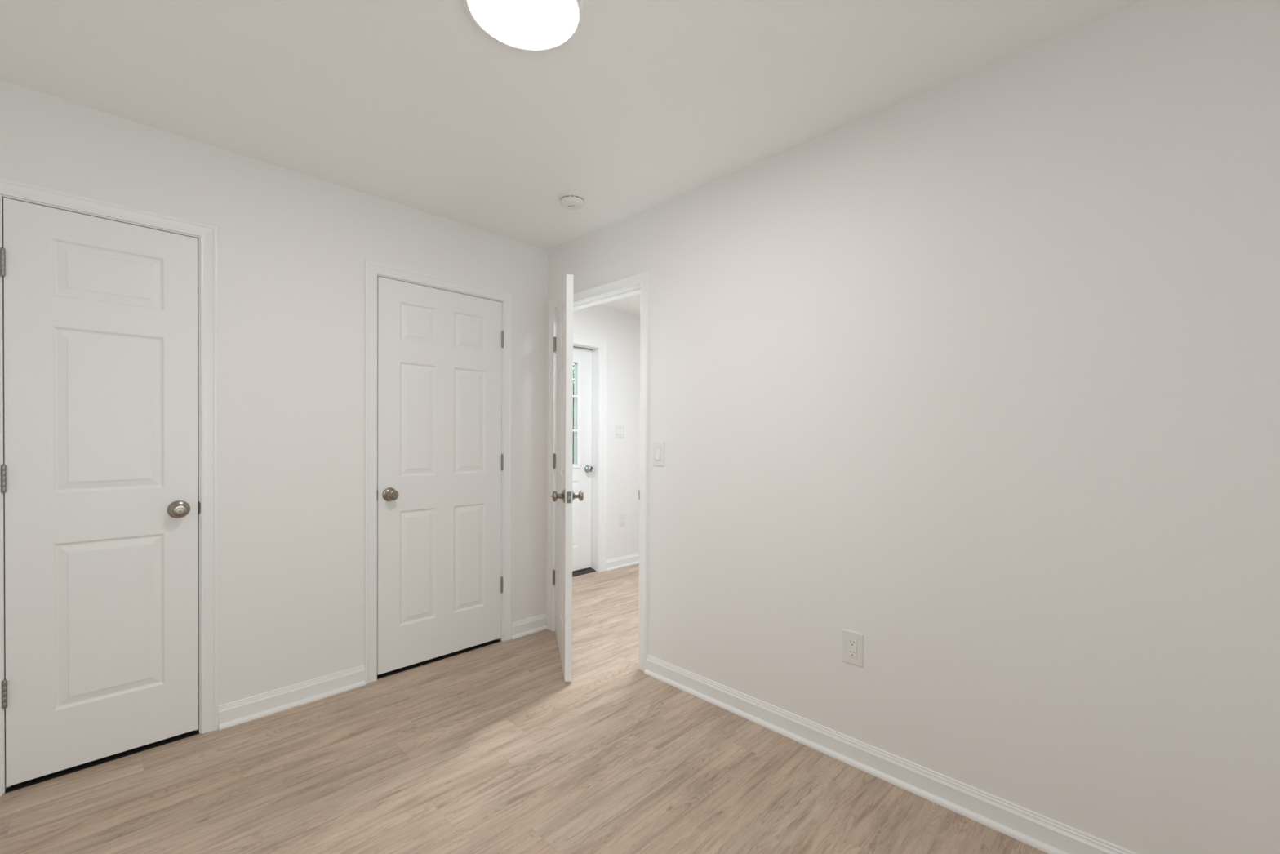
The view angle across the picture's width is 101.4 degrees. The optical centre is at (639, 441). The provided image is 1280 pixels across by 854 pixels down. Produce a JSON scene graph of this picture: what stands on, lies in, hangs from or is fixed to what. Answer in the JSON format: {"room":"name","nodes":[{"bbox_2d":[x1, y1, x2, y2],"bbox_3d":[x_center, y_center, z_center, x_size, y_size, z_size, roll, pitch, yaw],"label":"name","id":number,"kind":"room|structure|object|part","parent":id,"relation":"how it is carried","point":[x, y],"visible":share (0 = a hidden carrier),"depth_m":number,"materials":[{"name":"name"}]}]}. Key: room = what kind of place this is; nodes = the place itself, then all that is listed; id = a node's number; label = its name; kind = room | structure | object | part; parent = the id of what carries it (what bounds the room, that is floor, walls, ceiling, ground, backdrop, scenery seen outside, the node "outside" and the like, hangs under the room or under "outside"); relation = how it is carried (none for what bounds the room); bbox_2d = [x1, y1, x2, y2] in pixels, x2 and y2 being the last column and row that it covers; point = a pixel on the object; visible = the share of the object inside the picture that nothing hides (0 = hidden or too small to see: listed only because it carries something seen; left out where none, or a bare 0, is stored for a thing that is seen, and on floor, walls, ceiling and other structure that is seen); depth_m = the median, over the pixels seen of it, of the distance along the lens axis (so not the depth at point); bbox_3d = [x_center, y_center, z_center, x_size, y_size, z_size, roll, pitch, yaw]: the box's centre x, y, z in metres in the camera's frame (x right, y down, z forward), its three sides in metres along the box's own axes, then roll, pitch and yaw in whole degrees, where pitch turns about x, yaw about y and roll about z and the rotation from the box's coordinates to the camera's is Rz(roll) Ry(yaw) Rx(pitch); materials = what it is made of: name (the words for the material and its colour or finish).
{"room":"empty bedroom","nodes":[
{"label":"empty bedroom","id":0,"kind":"room"},
{"bbox_2d":[0,80,547,705],"bbox_3d":[-1.641,-0.011,2.439,0.115,2.450,2.835,1,1,45],"label":"wall","id":1,"kind":"structure","parent":0,"point":[293,247],"depth_m":2.40,"materials":[{"name":"paint"}]},
{"bbox_2d":[0,197,198,786],"bbox_3d":[-2.018,0.179,1.998,0.163,2.031,0.528,1,1,45],"label":"door","id":2,"kind":"structure","parent":1,"relation":"in","point":[100,472],"depth_m":1.96,"materials":[{"name":"white wood"}]},
{"bbox_3d":[-1.850,0.275,2.106,0.061,0.071,0.071,1,1,45],"label":"knob","id":3,"kind":"part","parent":2,"relation":"part of","materials":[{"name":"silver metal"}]},
{"bbox_2d":[0,177,218,795],"bbox_3d":[-2.044,0.156,2.022,0.130,2.118,0.641,1,1,45],"label":"door frame","id":4,"kind":"structure","parent":1,"relation":"attached to","point":[206,234],"depth_m":2.17,"materials":[{"name":"white paint"}]},
{"bbox_3d":[-1.834,0.275,2.182,0.037,0.057,0.006,1,1,45],"label":"strike plate","id":5,"kind":"part","parent":4,"relation":"part of","materials":[{"name":"silver metal"}]},
{"bbox_2d":[218,613,546,729],"bbox_3d":[-1.557,1.167,2.440,0.025,0.094,2.720,1,1,45],"label":"baseboard","id":6,"kind":"structure","parent":1,"relation":"attached to","point":[251,708],"depth_m":2.43,"materials":[{"name":"white paint"}]},
{"bbox_2d":[364,259,512,684],"bbox_3d":[-1.122,0.153,2.957,0.130,2.118,0.836,1,1,45],"label":"door frame","id":7,"kind":"structure","parent":1,"relation":"attached to","point":[372,269],"depth_m":2.66,"materials":[{"name":"white paint"}]},
{"bbox_2d":[377,276,503,675],"bbox_3d":[-1.097,0.176,2.931,0.163,2.031,0.723,1,1,45],"label":"door","id":8,"kind":"structure","parent":1,"relation":"in","point":[440,459],"depth_m":2.89,"materials":[{"name":"white wood"}]},
{"bbox_3d":[-1.274,0.273,2.690,0.061,0.071,0.071,1,1,45],"label":"knob","id":9,"kind":"part","parent":8,"relation":"part of","materials":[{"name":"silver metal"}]},
{"bbox_2d":[0,563,1048,853],"bbox_3d":[0.477,1.272,2.751,4.545,0.100,6.250,1,1,45],"label":"floor","id":10,"kind":"structure","parent":0,"point":[489,748],"depth_m":1.89,"materials":[{"name":"brown wood"}]},
{"bbox_2d":[572,568,595,577],"bbox_3d":[-0.765,1.192,4.556,0.100,0.019,0.916,1,1,45],"label":"threshold","id":11,"kind":"object","parent":10,"relation":"on","point":[588,570],"visible":0.34,"depth_m":4.77,"materials":[{"name":"brown metal"}]},
{"bbox_2d":[0,0,1143,315],"bbox_3d":[0.490,-1.278,2.731,4.545,0.100,6.250,1,1,45],"label":"ceiling","id":12,"kind":"structure","parent":0,"point":[411,104],"depth_m":1.77,"materials":[{"name":"paint"}]},
{"bbox_2d":[463,0,582,52],"bbox_3d":[-0.322,-1.212,1.459,0.326,0.020,0.326,1,1,45],"label":"ceiling light","id":13,"kind":"object","parent":12,"relation":"in","point":[526,25],"visible":1,"depth_m":1.50,"materials":[{"name":"white"}]},
{"bbox_2d":[559,193,585,209],"bbox_3d":[-0.344,-1.213,2.662,0.130,0.038,0.130,1,1,45],"label":"smoke detector","id":14,"kind":"object","parent":12,"relation":"attached to","point":[568,201],"visible":1,"depth_m":2.63,"materials":[{"name":"white plastic"}]},
{"bbox_3d":[-0.344,-1.227,2.662,0.130,0.009,0.130,1,1,45],"label":"mounting plate","id":15,"kind":"part","parent":14,"relation":"part of","materials":[{"name":"white plastic"}]},
{"bbox_2d":[573,304,639,559],"bbox_3d":[-0.012,-0.026,5.303,0.160,2.450,3.300,1,1,45],"label":"wall","id":16,"kind":"structure","parent":0,"point":[621,329],"depth_m":5.01,"materials":[{"name":"paint"}]},
{"bbox_2d":[572,346,593,572],"bbox_3d":[-0.786,0.162,4.569,0.172,2.033,0.918,1,1,45],"label":"door","id":17,"kind":"structure","parent":16,"relation":"in","point":[583,468],"depth_m":4.80,"materials":[{"name":"white paint"}]},
{"bbox_3d":[-0.465,0.252,4.826,0.061,0.071,0.071,1,1,45],"label":"knob","id":18,"kind":"part","parent":17,"relation":"part of","materials":[{"name":"silver metal"}]},
{"bbox_2d":[573,333,607,572],"bbox_3d":[-0.759,0.128,4.547,0.187,2.146,1.096,1,1,45],"label":"door frame","id":19,"kind":"structure","parent":16,"relation":"attached to","point":[599,346],"depth_m":4.84,"materials":[{"name":"white paint"}]},
{"bbox_2d":[615,424,624,437],"bbox_3d":[-0.188,-0.098,5.002,0.011,0.120,0.118,1,1,45],"label":"light switch","id":20,"kind":"object","parent":16,"relation":"attached to","point":[620,429],"visible":1,"depth_m":5.00,"materials":[{"name":"white plastic"}]},
{"bbox_2d":[619,513,626,527],"bbox_3d":[-0.165,0.757,5.039,0.007,0.122,0.078,1,1,45],"label":"electrical outlet","id":21,"kind":"object","parent":16,"relation":"attached to","point":[622,517],"visible":1,"depth_m":5.03,"materials":[{"name":"white plastic"}]},
{"bbox_2d":[606,552,639,570],"bbox_3d":[1.504,1.172,3.730,4.230,0.094,3.185,1,1,45],"label":"baseboard","id":22,"kind":"structure","parent":16,"relation":"attached to","point":[624,561],"depth_m":5.03,"materials":[{"name":"white paint"}]},
{"bbox_2d":[546,0,1279,853],"bbox_3d":[0.392,-0.002,2.506,4.345,2.450,0.115,1,1,45],"label":"wall","id":23,"kind":"structure","parent":0,"point":[974,376],"depth_m":1.65,"materials":[{"name":"paint"}]},
{"bbox_2d":[551,274,583,681],"bbox_3d":[-0.441,0.181,2.980,0.163,2.032,0.764,0,0,-13],"label":"door","id":24,"kind":"structure","parent":23,"relation":"in","point":[563,495],"depth_m":2.67,"materials":[{"name":"white wood"}]},
{"bbox_3d":[-0.414,0.278,2.666,0.061,0.071,0.071,0,0,-13],"label":"knob","id":25,"kind":"part","parent":24,"relation":"part of","materials":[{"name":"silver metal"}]},
{"bbox_3d":[-0.354,0.279,2.618,0.025,0.057,0.003,0,0,-13],"label":"latch plate","id":26,"kind":"part","parent":24,"relation":"part of","materials":[{"name":"silver metal"}]},
{"bbox_3d":[-0.321,0.278,2.687,0.061,0.071,0.071,0,0,-13],"label":"knob","id":27,"kind":"part","parent":24,"relation":"part of","materials":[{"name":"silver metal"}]},
{"bbox_2d":[546,270,648,671],"bbox_3d":[-0.230,0.156,3.120,0.884,2.118,0.145,1,1,45],"label":"door frame","id":28,"kind":"structure","parent":23,"relation":"attached to","point":[637,283],"depth_m":2.81,"materials":[{"name":"white paint"}]},
{"bbox_2d":[653,441,664,466],"bbox_3d":[0.094,0.063,2.711,0.077,0.127,0.011,1,1,45],"label":"light switch","id":29,"kind":"object","parent":23,"relation":"attached to","point":[658,446],"visible":1,"depth_m":2.71,"materials":[{"name":"white plastic"}]},
{"bbox_3d":[0.095,0.063,2.712,0.033,0.067,0.006,1,1,45],"label":"switch frame","id":30,"kind":"part","parent":29,"relation":"part of","materials":[{"name":"white plastic"}]},
{"bbox_2d":[842,628,863,666],"bbox_3d":[0.813,0.789,2.006,0.078,0.124,0.007,1,1,45],"label":"electrical outlet","id":31,"kind":"object","parent":23,"relation":"attached to","point":[852,642],"visible":1,"depth_m":2.00,"materials":[{"name":"white plastic"}]},
{"bbox_2d":[848,637,857,657],"bbox_3d":[0.813,0.789,2.005,0.033,0.067,0.006,1,1,45],"label":"receptacle","id":32,"kind":"object","parent":31,"relation":"attached to","point":[852,642],"depth_m":2.00,"materials":[{"name":"white plastic"}]},
{"bbox_2d":[644,653,1137,853],"bbox_3d":[0.916,1.184,1.893,2.487,0.094,0.025,1,1,45],"label":"baseboard","id":33,"kind":"structure","parent":23,"relation":"attached to","point":[1046,834],"depth_m":1.88,"materials":[{"name":"white paint"}]},
{"label":"outside","id":34,"kind":"structure","parent":0,"visible":0},
{"bbox_3d":[-3.857,1.435,10.837,12.960,0.100,18.000,1,1,45],"label":"ground","id":35,"kind":"structure","parent":34,"visible":0},
{"bbox_2d":[573,363,573,463],"bbox_3d":[-0.998,0.119,7.490,1.612,2.746,1.696,1,1,45],"label":"shrub","id":36,"kind":"object","parent":35,"relation":"on","point":[573,363],"visible":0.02,"depth_m":7.18,"materials":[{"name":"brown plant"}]}
]}

